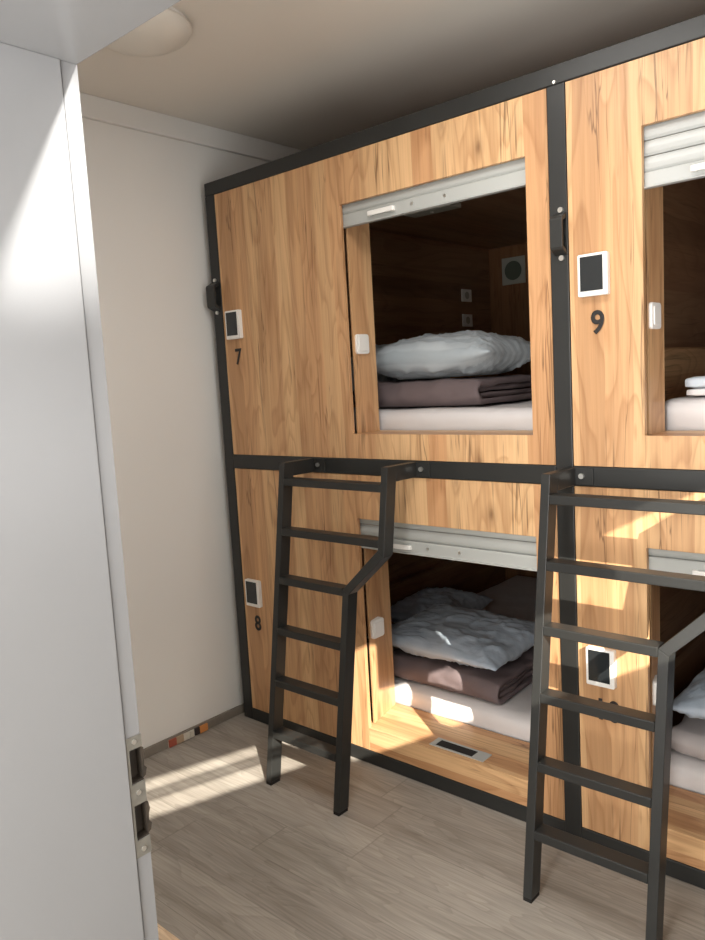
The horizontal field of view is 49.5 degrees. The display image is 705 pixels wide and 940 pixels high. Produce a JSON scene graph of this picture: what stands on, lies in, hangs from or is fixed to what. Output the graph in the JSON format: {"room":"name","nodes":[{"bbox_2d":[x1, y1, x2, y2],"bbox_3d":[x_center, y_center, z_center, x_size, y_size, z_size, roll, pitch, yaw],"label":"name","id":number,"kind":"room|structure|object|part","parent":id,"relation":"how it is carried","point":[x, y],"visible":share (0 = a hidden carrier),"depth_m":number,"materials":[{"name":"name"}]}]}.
{"room":"dormitory","nodes":[
{"label":"dormitory","id":0,"kind":"room"},
{"bbox_2d":[82,118,268,748],"bbox_3d":[-1.004,-0.125,3.347,0.100,2.831,6.050,3,9,41],"label":"wall","id":1,"kind":"structure","parent":0,"point":[147,192],"depth_m":3.46,"materials":[{"name":"white paint"}]},
{"bbox_2d":[80,92,302,161],"bbox_3d":[-0.442,-1.593,3.814,0.022,0.092,4.050,3,9,41],"label":"trim","id":2,"kind":"structure","parent":1,"relation":"attached to","point":[94,108],"depth_m":3.42,"materials":[{"name":"white paint"}]},
{"bbox_2d":[144,703,243,758],"bbox_3d":[-0.293,1.147,4.136,0.012,0.043,4.062,3,9,41],"label":"baseboard","id":3,"kind":"structure","parent":1,"relation":"attached to","point":[155,748],"depth_m":3.67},
{"bbox_2d":[76,0,704,149],"bbox_3d":[0.688,-1.475,1.615,4.829,0.060,6.050,3,9,41],"label":"ceiling","id":4,"kind":"structure","parent":0,"point":[298,74],"depth_m":2.87,"materials":[{"name":"white paint"}]},
{"bbox_2d":[106,7,191,56],"bbox_3d":[-0.696,-1.435,2.523,0.332,0.076,0.332,3,9,41],"label":"ceiling lamp","id":5,"kind":"object","parent":4,"relation":"attached to","point":[167,32],"visible":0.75,"depth_m":2.49,"materials":[{"name":"white plastic"}]},
{"bbox_2d":[144,703,704,939],"bbox_3d":[0.851,1.386,1.953,4.829,0.050,6.050,3,9,41],"label":"floor","id":6,"kind":"structure","parent":0,"point":[235,855],"depth_m":2.58,"materials":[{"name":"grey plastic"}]},
{"bbox_2d":[157,923,179,939],"bbox_3d":[-0.762,1.413,2.214,1.470,0.018,0.405,3,9,41],"label":"wooden board","id":7,"kind":"object","parent":6,"relation":"on","point":[163,934],"visible":0.02,"depth_m":2.28,"materials":[{"name":"brown wood"}]},
{"bbox_2d":[168,723,207,747],"bbox_3d":[-0.767,1.241,3.584,0.012,0.037,0.222,3,9,41],"label":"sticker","id":8,"kind":"object","parent":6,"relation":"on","point":[172,742],"visible":1,"depth_m":3.58,"materials":[{"name":"multicoloured paper"}]},
{"bbox_2d":[266,458,430,815],"bbox_3d":[-0.033,0.630,2.999,0.629,1.305,0.373,3,9,41],"label":"ladder","id":9,"kind":"object","parent":6,"relation":"on","point":[340,754],"visible":1,"depth_m":2.96,"materials":[{"name":"black metal"}]},
{"bbox_3d":[-0.298,0.621,3.150,0.030,1.293,0.248,3,9,41],"label":"post","id":10,"kind":"part","parent":9,"relation":"part of","materials":[{"name":"black metal"}]},
{"bbox_3d":[-0.214,-0.014,3.212,0.030,0.058,0.124,3,9,41],"label":"arm","id":11,"kind":"part","parent":9,"relation":"part of","materials":[{"name":"black metal"}]},
{"bbox_3d":[-0.147,-0.021,3.239,0.086,0.054,0.006,3,9,41],"label":"mounting plate","id":12,"kind":"part","parent":9,"relation":"part of","materials":[{"name":"black metal"}]},
{"bbox_3d":[-0.026,0.869,2.903,0.030,0.829,0.179,3,9,41],"label":"post","id":13,"kind":"part","parent":9,"relation":"part of","materials":[{"name":"black metal"}]},
{"bbox_3d":[0.126,0.150,2.791,0.030,0.322,0.102,3,9,41],"label":"post","id":14,"kind":"part","parent":9,"relation":"part of","materials":[{"name":"black metal"}]},
{"bbox_3d":[0.190,0.005,2.856,0.030,0.058,0.124,3,9,41],"label":"arm","id":15,"kind":"part","parent":9,"relation":"part of","materials":[{"name":"black metal"}]},
{"bbox_3d":[0.257,-0.002,2.883,0.086,0.054,0.006,3,9,41],"label":"mounting plate","id":16,"kind":"part","parent":9,"relation":"part of","materials":[{"name":"black metal"}]},
{"bbox_2d":[204,14,704,888],"bbox_3d":[0.701,0.016,2.513,3.473,2.552,0.094,3,9,41],"label":"frame","id":17,"kind":"object","parent":6,"relation":"on","point":[553,78],"visible":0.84,"depth_m":2.57,"materials":[{"name":"black metal"}]},
{"bbox_3d":[-0.643,-0.800,3.530,0.058,0.129,0.034,3,9,41],"label":"grab handle","id":18,"kind":"part","parent":17,"relation":"part of","materials":[{"name":"black metal"}]},
{"bbox_3d":[-0.564,-0.017,3.655,0.062,2.494,0.060,3,9,41],"label":"post","id":19,"kind":"part","parent":17,"relation":"part of","materials":[{"name":"black metal"}]},
{"bbox_2d":[214,88,555,464],"bbox_3d":[0.788,-0.777,3.857,1.642,1.183,2.368,3,9,41],"label":"pod","id":20,"kind":"object","parent":17,"relation":"attached to","point":[443,227],"visible":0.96,"depth_m":3.17,"materials":[{"name":"brown wood"}]},
{"bbox_2d":[352,334,368,353],"bbox_3d":[0.033,-0.514,3.128,0.028,0.080,0.078,3,9,41],"label":"light switch","id":21,"kind":"object","parent":20,"relation":"attached to","point":[360,342],"depth_m":3.10,"materials":[{"name":"white plastic"}]},
{"bbox_3d":[0.106,-0.975,2.880,0.128,0.018,0.018,3,9,41],"label":"handle","id":22,"kind":"part","parent":20,"relation":"part of","materials":[{"name":"white plastic"}]},
{"bbox_2d":[404,202,460,217],"bbox_3d":[0.392,-1.286,3.778,0.280,0.023,0.100,3,9,41],"label":"reading lamp","id":23,"kind":"object","parent":20,"relation":"attached to","point":[455,205],"depth_m":3.76,"materials":[{"name":"plastic"}]},
{"bbox_2d":[353,399,532,432],"bbox_3d":[0.907,-0.329,3.916,1.407,0.106,2.042,3,9,41],"label":"mattress","id":24,"kind":"object","parent":20,"relation":"on","point":[511,415],"visible":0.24,"depth_m":3.04,"materials":[{"name":"white fabric"}]},
{"bbox_2d":[351,342,449,390],"bbox_3d":[0.216,-0.511,3.998,0.373,0.315,0.621,3,9,41],"label":"pillow","id":25,"kind":"object","parent":24,"relation":"on","point":[380,378],"visible":0.07,"depth_m":3.81,"materials":[{"name":"grey fabric"}]},
{"bbox_2d":[353,374,531,407],"bbox_3d":[0.458,-0.365,3.491,0.683,0.115,0.661,3,9,41],"label":"duvet","id":26,"kind":"object","parent":24,"relation":"on","point":[477,390],"visible":0.94,"depth_m":3.21,"materials":[{"name":"brown fabric"}]},
{"bbox_2d":[376,330,530,379],"bbox_3d":[0.437,-0.521,3.449,0.725,0.204,0.550,3,9,41],"label":"pillow","id":27,"kind":"object","parent":26,"relation":"on","point":[468,352],"visible":0.95,"depth_m":3.25,"materials":[{"name":"white fabric"}]},
{"bbox_3d":[0.745,-1.141,5.002,0.010,0.080,0.113,3,9,41],"label":"socket plate","id":28,"kind":"part","parent":20,"relation":"part of","materials":[{"name":"white plastic"}]},
{"bbox_3d":[0.754,-0.982,5.021,0.010,0.080,0.113,3,9,41],"label":"socket plate","id":29,"kind":"part","parent":20,"relation":"part of","materials":[{"name":"white plastic"}]},
{"bbox_2d":[502,255,525,285],"bbox_3d":[1.070,-1.324,5.082,0.170,0.175,0.012,3,9,41],"label":"air vent","id":30,"kind":"object","parent":20,"relation":"attached to","point":[513,266],"depth_m":5.07,"materials":[{"name":"grey plastic"}]},
{"bbox_3d":[0.074,-0.015,3.088,1.645,0.064,0.060,3,9,41],"label":"rail","id":31,"kind":"part","parent":17,"relation":"part of","materials":[{"name":"black metal"}]},
{"bbox_2d":[235,468,564,819],"bbox_3d":[0.858,0.462,4.003,1.642,1.182,2.368,3,9,41],"label":"pod","id":32,"kind":"object","parent":17,"relation":"on","point":[473,536],"visible":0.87,"depth_m":3.23,"materials":[{"name":"brown wood"}]},
{"bbox_2d":[370,617,383,638],"bbox_3d":[0.101,0.674,3.268,0.028,0.080,0.078,3,9,41],"label":"light switch","id":33,"kind":"object","parent":32,"relation":"attached to","point":[376,623],"depth_m":3.25,"materials":[{"name":"white plastic"}]},
{"bbox_3d":[0.179,0.301,3.030,0.128,0.018,0.018,3,9,41],"label":"handle","id":34,"kind":"part","parent":32,"relation":"part of","materials":[{"name":"white plastic"}]},
{"bbox_2d":[367,575,536,742],"bbox_3d":[0.998,0.907,4.083,1.408,0.105,1.984,3,9,41],"label":"mattress","id":35,"kind":"object","parent":32,"relation":"on","point":[515,597],"visible":0.19,"depth_m":3.35,"materials":[{"name":"white fabric"}]},
{"bbox_2d":[390,587,494,622],"bbox_3d":[0.484,0.770,4.340,0.446,0.164,0.550,2,8,36],"label":"pillow","id":36,"kind":"object","parent":35,"relation":"on","point":[414,604],"visible":0.52,"depth_m":4.27,"materials":[{"name":"grey fabric"}]},
{"bbox_2d":[393,646,533,703],"bbox_3d":[0.539,0.888,3.566,0.644,0.103,0.544,3,9,41],"label":"duvet","id":37,"kind":"object","parent":35,"relation":"on","point":[498,686],"visible":0.59,"depth_m":3.34,"materials":[{"name":"brown fabric"}]},
{"bbox_2d":[366,602,534,670],"bbox_3d":[0.514,0.763,3.597,0.747,0.144,0.592,3,9,41],"label":"pillow","id":38,"kind":"object","parent":37,"relation":"on","point":[485,639],"visible":0.94,"depth_m":3.45,"materials":[{"name":"grey fabric"}]},
{"bbox_2d":[430,738,491,761],"bbox_3d":[0.423,1.098,3.007,0.249,0.003,0.066,3,9,41],"label":"vent","id":39,"kind":"object","parent":32,"relation":"attached to","point":[462,750],"depth_m":3.00,"materials":[{"name":"silver metal"}]},
{"bbox_3d":[0.144,1.221,3.234,1.645,0.058,0.060,3,9,41],"label":"rail","id":40,"kind":"part","parent":17,"relation":"part of","materials":[{"name":"black metal"}]},
{"bbox_3d":[0.642,-1.222,2.380,3.471,0.058,0.060,3,9,41],"label":"rail","id":41,"kind":"part","parent":17,"relation":"part of","materials":[{"name":"black metal"}]},
{"bbox_3d":[0.644,-0.739,2.396,0.042,0.129,0.034,3,9,41],"label":"grab handle","id":42,"kind":"part","parent":17,"relation":"part of","materials":[{"name":"black metal"}]},
{"bbox_3d":[0.715,0.043,2.528,0.060,2.494,0.060,3,9,41],"label":"post","id":43,"kind":"part","parent":17,"relation":"part of","materials":[{"name":"black metal"}]},
{"bbox_2d":[565,37,704,469],"bbox_3d":[2.066,-0.717,2.731,1.642,1.183,2.368,3,9,41],"label":"pod","id":44,"kind":"object","parent":17,"relation":"attached to","point":[635,129],"visible":1,"depth_m":2.33,"materials":[{"name":"brown wood"}]},
{"bbox_2d":[649,302,660,328],"bbox_3d":[0.920,-0.472,2.347,0.028,0.080,0.078,3,9,41],"label":"light switch","id":45,"kind":"object","parent":44,"relation":"attached to","point":[654,307],"depth_m":2.32,"materials":[{"name":"white plastic"}]},
{"bbox_2d":[665,395,704,430],"bbox_3d":[2.186,-0.277,2.789,1.408,0.123,2.042,3,9,41],"label":"mattress","id":46,"kind":"object","parent":44,"relation":"on","point":[687,413],"visible":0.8,"depth_m":2.44,"materials":[{"name":"white fabric"}]},
{"bbox_2d":[685,376,704,395],"bbox_3d":[1.434,-0.286,2.427,0.583,0.062,0.504,3,9,41],"label":"linens","id":47,"kind":"object","parent":46,"relation":"on","point":[698,383],"visible":1,"depth_m":2.41,"materials":[{"name":"white fabric"}]},
{"bbox_3d":[0.998,-0.844,2.109,0.128,0.018,0.018,3,9,41],"label":"handle","id":48,"kind":"part","parent":44,"relation":"part of","materials":[{"name":"white plastic"}]},
{"bbox_3d":[1.352,0.045,1.962,1.645,0.064,0.060,3,9,41],"label":"rail","id":49,"kind":"part","parent":17,"relation":"part of","materials":[{"name":"black metal"}]},
{"bbox_2d":[575,486,704,870],"bbox_3d":[2.136,0.522,2.877,1.642,1.182,2.368,3,9,41],"label":"pod","id":50,"kind":"object","parent":17,"relation":"on","point":[669,542],"visible":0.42,"depth_m":2.47,"materials":[{"name":"brown wood"}]},
{"bbox_2d":[652,675,656,705],"bbox_3d":[0.987,0.715,2.487,0.028,0.080,0.078,3,9,41],"label":"light switch","id":51,"kind":"object","parent":50,"relation":"attached to","point":[654,678],"depth_m":2.46,"materials":[{"name":"white plastic"}]},
{"bbox_2d":[670,749,704,794],"bbox_3d":[2.235,0.965,2.994,1.408,0.105,1.983,3,9,41],"label":"mattress","id":52,"kind":"object","parent":50,"relation":"on","point":[687,772],"visible":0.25,"depth_m":2.65,"materials":[{"name":"white fabric"}]},
{"bbox_2d":[671,715,704,760],"bbox_3d":[1.578,0.931,2.722,0.690,0.099,0.657,3,9,41],"label":"duvet","id":53,"kind":"object","parent":52,"relation":"on","point":[688,737],"visible":0.82,"depth_m":2.68,"materials":[{"name":"grey fabric"}]},
{"bbox_2d":[673,668,704,719],"bbox_3d":[1.558,0.799,2.702,0.721,0.170,0.584,3,9,41],"label":"pillow","id":54,"kind":"object","parent":53,"relation":"on","point":[690,702],"visible":0.97,"depth_m":2.70,"materials":[{"name":"white fabric"}]},
{"bbox_3d":[1.064,0.310,2.245,0.128,0.018,0.018,3,9,41],"label":"handle","id":55,"kind":"part","parent":50,"relation":"part of","materials":[{"name":"white plastic"}]},
{"bbox_3d":[1.423,1.281,2.107,1.645,0.058,0.060,3,9,41],"label":"rail","id":56,"kind":"part","parent":17,"relation":"part of","materials":[{"name":"black metal"}]},
{"bbox_2d":[523,467,704,939],"bbox_3d":[0.849,0.671,2.222,0.629,1.305,0.373,3,9,41],"label":"ladder","id":57,"kind":"object","parent":6,"relation":"on","point":[653,873],"visible":1,"depth_m":2.23,"materials":[{"name":"black metal"}]},
{"bbox_3d":[0.583,0.662,2.373,0.030,1.293,0.248,3,9,41],"label":"post","id":58,"kind":"part","parent":57,"relation":"part of","materials":[{"name":"black metal"}]},
{"bbox_3d":[0.668,0.028,2.435,0.030,0.058,0.124,3,9,41],"label":"arm","id":59,"kind":"part","parent":57,"relation":"part of","materials":[{"name":"black metal"}]},
{"bbox_3d":[0.734,0.021,2.462,0.086,0.054,0.006,3,9,41],"label":"mounting plate","id":60,"kind":"part","parent":57,"relation":"part of","materials":[{"name":"black metal"}]},
{"bbox_3d":[0.855,0.910,2.126,0.030,0.829,0.179,3,9,41],"label":"post","id":61,"kind":"part","parent":57,"relation":"part of","materials":[{"name":"black metal"}]},
{"bbox_3d":[-1.175,0.069,1.781,1.726,2.831,0.314,3,9,41],"label":"wall","id":62,"kind":"structure","parent":0,"visible":0},
{"bbox_2d":[0,0,180,939],"bbox_3d":[0.026,0.126,0.719,1.483,2.831,0.348,3,9,41],"label":"door","id":63,"kind":"structure","parent":62,"relation":"in","point":[76,863],"depth_m":1.22,"materials":[{"name":"paint"}]},
{"bbox_3d":[-0.380,0.579,1.358,0.002,0.223,0.031,3,9,41],"label":"strike plate","id":64,"kind":"part","parent":63,"relation":"part of","materials":[{"name":"metal"}]}
]}

